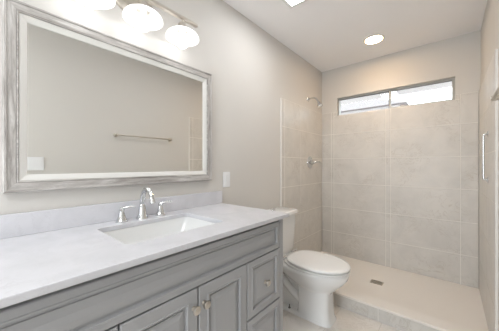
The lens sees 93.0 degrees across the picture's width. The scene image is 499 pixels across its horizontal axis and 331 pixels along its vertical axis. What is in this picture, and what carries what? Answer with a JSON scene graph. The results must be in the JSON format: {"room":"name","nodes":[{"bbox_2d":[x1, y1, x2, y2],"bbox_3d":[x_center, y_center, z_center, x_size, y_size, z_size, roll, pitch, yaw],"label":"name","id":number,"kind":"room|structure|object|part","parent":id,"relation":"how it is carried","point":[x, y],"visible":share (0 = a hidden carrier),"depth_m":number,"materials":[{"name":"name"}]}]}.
{"room":"bathroom","nodes":[
{"label":"bathroom","id":0,"kind":"room"},
{"bbox_2d":[0,0,321,214],"bbox_3d":[-0.774,0.025,1.210,0.120,2.550,5.485,0,0,40],"label":"wall","id":1,"kind":"structure","parent":0,"point":[251,71],"depth_m":1.81,"materials":[{"name":"white paint"}]},
{"bbox_2d":[2,0,211,192],"bbox_3d":[-0.606,-0.270,1.291,0.028,0.750,1.028,0,0,40],"label":"wall mirror","id":2,"kind":"object","parent":1,"relation":"attached to","point":[83,106],"visible":1,"depth_m":1.12,"materials":[{"name":"grey wood"}]},
{"bbox_3d":[-0.606,0.086,1.291,0.028,0.038,1.028,0,0,40],"label":"frame rail","id":3,"kind":"part","parent":2,"relation":"part of","materials":[{"name":"grey wood"}]},
{"bbox_3d":[-0.606,-0.626,1.291,0.028,0.038,1.028,0,0,40],"label":"frame rail","id":4,"kind":"part","parent":2,"relation":"part of","materials":[{"name":"grey wood"}]},
{"bbox_2d":[27,23,202,173],"bbox_3d":[-0.613,-0.270,1.298,0.006,0.626,0.904,0,0,40],"label":"mirror glass","id":5,"kind":"object","parent":2,"relation":"on","point":[94,106],"depth_m":1.17,"materials":[{"name":"silver mirror"}]},
{"bbox_2d":[0,191,221,238],"bbox_3d":[-0.637,0.233,1.260,0.019,0.090,1.328,0,0,40],"label":"backsplash","id":6,"kind":"structure","parent":1,"relation":"attached to","point":[32,222],"depth_m":1.10,"materials":[{"name":"white stone"}]},
{"bbox_2d":[76,0,198,48],"bbox_3d":[-0.550,-0.821,1.214,0.213,0.272,0.672,0,0,40],"label":"vanity light","id":7,"kind":"object","parent":1,"relation":"attached to","point":[140,14],"visible":1,"depth_m":1.25,"materials":[{"name":"white glass"}]},
{"bbox_3d":[-0.691,-0.737,1.029,0.064,0.103,0.064,0,0,40],"label":"bulb","id":8,"kind":"part","parent":7,"relation":"part of","materials":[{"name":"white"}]},
{"bbox_3d":[-0.691,-0.765,1.029,0.190,0.050,0.190,0,0,40],"label":"lamp shade","id":9,"kind":"part","parent":7,"relation":"part of","materials":[{"name":"white glass"}]},
{"bbox_3d":[-0.541,-0.765,1.206,0.190,0.050,0.190,0,0,40],"label":"lamp shade","id":10,"kind":"part","parent":7,"relation":"part of","materials":[{"name":"white glass"}]},
{"bbox_2d":[136,0,149,15],"bbox_3d":[-0.541,-0.819,1.206,0.064,0.071,0.064,0,0,40],"label":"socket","id":11,"kind":"object","parent":7,"relation":"attached to","point":[138,11],"depth_m":1.20,"materials":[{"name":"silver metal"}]},
{"bbox_3d":[-0.541,-0.737,1.206,0.064,0.103,0.064,0,0,40],"label":"bulb","id":12,"kind":"part","parent":7,"relation":"part of","materials":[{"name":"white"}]},
{"bbox_3d":[-0.391,-0.765,1.383,0.190,0.050,0.190,0,0,40],"label":"lamp shade","id":13,"kind":"part","parent":7,"relation":"part of","materials":[{"name":"white glass"}]},
{"bbox_2d":[177,19,187,33],"bbox_3d":[-0.391,-0.819,1.383,0.064,0.071,0.064,0,0,40],"label":"socket","id":14,"kind":"object","parent":7,"relation":"attached to","point":[182,23],"depth_m":1.37,"materials":[{"name":"silver metal"}]},
{"bbox_3d":[-0.391,-0.737,1.383,0.064,0.103,0.064,0,0,40],"label":"bulb","id":15,"kind":"part","parent":7,"relation":"part of","materials":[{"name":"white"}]},
{"bbox_2d":[223,172,229,186],"bbox_3d":[-0.175,0.107,1.816,0.008,0.116,0.072,0,0,40],"label":"wall outlet","id":16,"kind":"object","parent":1,"relation":"attached to","point":[226,175],"visible":1,"depth_m":1.81,"materials":[{"name":"white plastic"}]},
{"bbox_2d":[225,175,228,183],"bbox_3d":[-0.173,0.107,1.815,0.002,0.066,0.033,0,0,40],"label":"receptacle","id":17,"kind":"object","parent":16,"relation":"attached to","point":[226,176],"depth_m":1.81,"materials":[{"name":"white plastic"}]},
{"bbox_2d":[281,98,321,251],"bbox_3d":[0.641,0.228,2.777,0.012,1.825,0.996,0,0,40],"label":"shower tile","id":18,"kind":"structure","parent":1,"relation":"attached to","point":[301,127],"depth_m":2.75,"materials":[{"name":"white tile"}]},
{"bbox_2d":[307,156,319,168],"bbox_3d":[0.777,-0.037,2.842,0.110,0.152,0.152,0,0,40],"label":"shower valve","id":19,"kind":"object","parent":18,"relation":"attached to","point":[310,161],"visible":1,"depth_m":2.84,"materials":[{"name":"silver metal"}]},
{"bbox_2d":[307,97,322,107],"bbox_3d":[0.779,-0.754,2.807,0.183,0.152,0.072,0,0,40],"label":"sprayer","id":20,"kind":"object","parent":1,"relation":"attached to","point":[319,104],"visible":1,"depth_m":2.79,"materials":[{"name":"silver metal"}]},
{"bbox_2d":[223,0,486,71],"bbox_3d":[-0.146,-1.300,0.678,1.767,0.100,5.485,0,0,40],"label":"ceiling","id":21,"kind":"structure","parent":0,"point":[327,34],"depth_m":2.10,"materials":[{"name":"white paint"}]},
{"bbox_2d":[282,0,307,8],"bbox_3d":[0.342,-1.243,1.660,0.300,0.014,0.300,0,0,40],"label":"recessed light","id":22,"kind":"object","parent":21,"relation":"in","point":[290,3],"visible":1,"depth_m":1.80,"materials":[{"name":"white"}]},
{"bbox_3d":[0.342,-1.244,1.660,0.250,0.008,0.250,0,0,40],"label":"light panel","id":23,"kind":"part","parent":22,"relation":"part of","materials":[{"name":"white"}]},
{"bbox_2d":[363,34,384,44],"bbox_3d":[1.232,-1.246,2.347,0.196,0.009,0.196,0,0,40],"label":"recessed light","id":24,"kind":"object","parent":21,"relation":"in","point":[376,38],"visible":1,"depth_m":2.34,"materials":[{"name":"white"}]},
{"bbox_2d":[322,30,480,115],"bbox_3d":[1.596,-0.025,2.731,1.527,2.450,0.140,0,0,40],"label":"wall","id":25,"kind":"structure","parent":0,"point":[458,57],"depth_m":2.52,"materials":[{"name":"white paint"}]},
{"bbox_2d":[341,81,451,104],"bbox_3d":[1.904,-0.990,2.961,4.700,0.060,0.610,0,0,40],"label":"roof eave","id":26,"kind":"object","parent":25,"relation":"attached to","point":[446,84],"visible":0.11,"depth_m":3.11,"materials":[{"name":"grey"}]},
{"bbox_2d":[338,78,454,115],"bbox_3d":[1.603,-0.751,2.718,1.145,0.230,0.060,0,0,40],"label":"window","id":27,"kind":"structure","parent":25,"relation":"in","point":[449,79],"depth_m":2.61,"materials":[{"name":"silver metal"}]},
{"bbox_3d":[1.810,-0.750,2.525,0.554,0.205,0.024,0,0,40],"label":"sash","id":28,"kind":"part","parent":27,"relation":"part of","materials":[{"name":"glass"}]},
{"bbox_2d":[322,91,478,288],"bbox_3d":[1.545,0.228,2.673,1.500,1.825,0.014,0,0,40],"label":"shower tile","id":29,"kind":"structure","parent":25,"relation":"attached to","point":[400,185],"depth_m":2.53,"materials":[{"name":"white tile"}]},
{"bbox_2d":[481,0,498,330],"bbox_3d":[0.482,0.025,0.145,0.120,2.550,5.485,0,0,40],"label":"wall","id":30,"kind":"structure","parent":0,"point":[490,24],"depth_m":1.61,"materials":[{"name":"white paint"}]},
{"bbox_2d":[479,49,497,330],"bbox_3d":[1.786,0.228,1.784,0.012,1.825,1.031,0,0,40],"label":"shower tile","id":31,"kind":"structure","parent":30,"relation":"attached to","point":[488,110],"depth_m":1.60,"materials":[{"name":"white tile"}]},
{"bbox_2d":[482,131,487,182],"bbox_3d":[1.656,-0.060,1.664,0.031,0.364,0.044,0,0,40],"label":"grab bar","id":32,"kind":"object","parent":31,"relation":"attached to","point":[486,133],"visible":0.99,"depth_m":1.66,"materials":[{"name":"silver metal"}]},
{"bbox_2d":[490,86,498,100],"bbox_3d":[1.022,-0.337,0.923,0.062,0.048,0.708,0,0,40],"label":"towel bar","id":33,"kind":"object","parent":30,"relation":"attached to","point":[495,96],"visible":1,"depth_m":1.15,"materials":[{"name":"silver metal"}]},
{"bbox_3d":[1.236,-0.337,1.175,0.062,0.048,0.048,0,0,40],"label":"post","id":34,"kind":"part","parent":33,"relation":"part of","materials":[{"name":"silver metal"}]},
{"bbox_3d":[-0.633,1.252,0.104,1.767,0.097,4.940,0,0,40],"label":"floor","id":35,"kind":"structure","parent":0,"visible":0},
{"bbox_2d":[283,304,401,330],"bbox_3d":[-0.473,1.202,0.290,1.525,0.004,4.226,0,0,40],"label":"floor tiles","id":36,"kind":"structure","parent":35,"relation":"on","point":[346,320],"depth_m":1.79,"materials":[{"name":"beige tile"}]},
{"bbox_2d":[0,219,282,330],"bbox_3d":[-0.421,0.756,1.072,0.590,0.888,1.300,0,0,40],"label":"vanity cabinet","id":37,"kind":"object","parent":36,"relation":"on","point":[234,282],"visible":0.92,"depth_m":0.88,"materials":[{"name":"grey paint"}]},
{"bbox_3d":[-0.507,0.618,0.576,0.022,0.280,0.343,0,0,40],"label":"drawer","id":38,"kind":"part","parent":37,"relation":"part of","materials":[{"name":"grey paint"}]},
{"bbox_2d":[0,203,288,308],"bbox_3d":[-0.420,0.289,1.072,0.595,0.022,1.322,0,0,40],"label":"countertop","id":39,"kind":"structure","parent":37,"relation":"on","point":[37,264],"depth_m":0.80,"materials":[{"name":"white stone"}]},
{"bbox_2d":[115,187,171,222],"bbox_3d":[-0.520,0.193,1.224,0.152,0.170,0.286,0,0,40],"label":"faucet","id":40,"kind":"object","parent":39,"relation":"on","point":[142,214],"visible":1,"depth_m":1.22,"materials":[{"name":"silver metal"}]},
{"bbox_3d":[-0.629,0.241,1.167,0.056,0.073,0.056,0,0,40],"label":"handle","id":41,"kind":"part","parent":40,"relation":"part of","materials":[{"name":"silver metal"}]},
{"bbox_3d":[-0.528,0.193,1.215,0.152,0.170,0.058,0,0,40],"label":"spout","id":42,"kind":"part","parent":40,"relation":"part of","materials":[{"name":"silver metal"}]},
{"bbox_3d":[-0.498,0.241,1.323,0.056,0.073,0.056,0,0,40],"label":"handle","id":43,"kind":"part","parent":40,"relation":"part of","materials":[{"name":"silver metal"}]},
{"bbox_2d":[103,217,214,243],"bbox_3d":[-0.399,0.378,1.112,0.364,0.154,0.504,0,0,40],"label":"sink","id":44,"kind":"object","parent":39,"relation":"in","point":[131,235],"visible":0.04,"depth_m":1.25,"materials":[{"name":"white ceramic"}]},
{"bbox_3d":[-0.299,0.796,0.820,0.022,0.637,0.285,0,0,40],"label":"door","id":45,"kind":"part","parent":37,"relation":"part of","materials":[{"name":"grey paint"}]},
{"bbox_3d":[-0.203,0.548,0.897,0.032,0.033,0.033,0,0,40],"label":"knob","id":46,"kind":"part","parent":37,"relation":"part of","materials":[{"name":"silver metal"}]},
{"bbox_3d":[-0.172,0.548,0.935,0.032,0.033,0.033,0,0,40],"label":"knob","id":47,"kind":"part","parent":37,"relation":"part of","materials":[{"name":"silver metal"}]},
{"bbox_3d":[-0.111,0.796,1.042,0.022,0.637,0.286,0,0,40],"label":"door","id":48,"kind":"part","parent":37,"relation":"part of","materials":[{"name":"grey paint"}]},
{"bbox_3d":[0.077,0.618,1.264,0.022,0.280,0.282,0,0,40],"label":"drawer","id":49,"kind":"part","parent":37,"relation":"part of","materials":[{"name":"grey paint"}]},
{"bbox_3d":[0.077,0.940,1.264,0.022,0.350,0.282,0,0,40],"label":"drawer","id":50,"kind":"part","parent":37,"relation":"part of","materials":[{"name":"grey paint"}]},
{"bbox_3d":[0.095,0.618,1.249,0.032,0.033,0.033,0,0,40],"label":"knob","id":51,"kind":"part","parent":37,"relation":"part of","materials":[{"name":"silver metal"}]},
{"bbox_2d":[268,207,350,327],"bbox_3d":[0.448,0.802,1.963,0.742,0.796,0.426,0,0,40],"label":"toilet","id":52,"kind":"object","parent":36,"relation":"on","point":[310,278],"visible":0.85,"depth_m":1.83,"materials":[{"name":"white ceramic"}]},
{"bbox_3d":[0.247,0.425,2.133,0.216,0.035,0.426,0,0,40],"label":"tank lid","id":53,"kind":"part","parent":52,"relation":"part of","materials":[{"name":"white ceramic"}]},
{"bbox_3d":[0.241,0.629,2.138,0.184,0.372,0.406,0,0,40],"label":"tank","id":54,"kind":"part","parent":52,"relation":"part of","materials":[{"name":"white ceramic"}]},
{"bbox_3d":[0.535,0.785,1.889,0.513,0.016,0.380,0,0,40],"label":"seat","id":55,"kind":"part","parent":52,"relation":"part of","materials":[{"name":"white plastic"}]},
{"bbox_3d":[0.545,0.759,1.881,0.488,0.025,0.380,0,0,40],"label":"lid","id":56,"kind":"part","parent":52,"relation":"part of","materials":[{"name":"white plastic"}]},
{"bbox_2d":[333,293,438,330],"bbox_3d":[0.929,1.176,1.946,1.527,0.148,0.110,0,0,40],"label":"shower curb","id":57,"kind":"object","parent":35,"relation":"on","point":[395,321],"visible":0.35,"depth_m":1.82,"materials":[{"name":"tile"}]},
{"bbox_2d":[333,287,474,330],"bbox_3d":[0.930,1.093,1.947,1.502,0.018,0.128,0,0,40],"label":"trim","id":58,"kind":"structure","parent":57,"relation":"on","point":[427,320],"depth_m":1.76,"materials":[{"name":"white stone"}]},
{"bbox_2d":[321,251,488,330],"bbox_3d":[1.258,1.218,2.333,1.527,0.163,0.905,0,0,40],"label":"shower pan","id":59,"kind":"object","parent":35,"relation":"on","point":[455,303],"visible":0.55,"depth_m":2.14,"materials":[{"name":"white stone"}]},
{"bbox_2d":[370,279,383,285],"bbox_3d":[1.244,1.143,2.314,0.108,0.005,0.078,0,0,40],"label":"shower drain","id":60,"kind":"object","parent":59,"relation":"on","point":[372,280],"visible":1,"depth_m":2.31,"materials":[{"name":"silver metal"}]},
{"label":"outside","id":61,"kind":"structure","parent":0,"visible":0},
{"bbox_3d":[19.432,1.400,24.944,60.000,0.200,56.815,0,0,40],"label":"ground","id":62,"kind":"structure","parent":61,"visible":0},
{"bbox_2d":[341,99,408,114],"bbox_3d":[7.457,-1.600,16.621,6.700,5.600,5.800,0,0,40],"label":"neighbouring house","id":63,"kind":"structure","parent":62,"relation":"on","point":[376,104],"depth_m":14.08,"materials":[{"name":"grey"}]}
]}

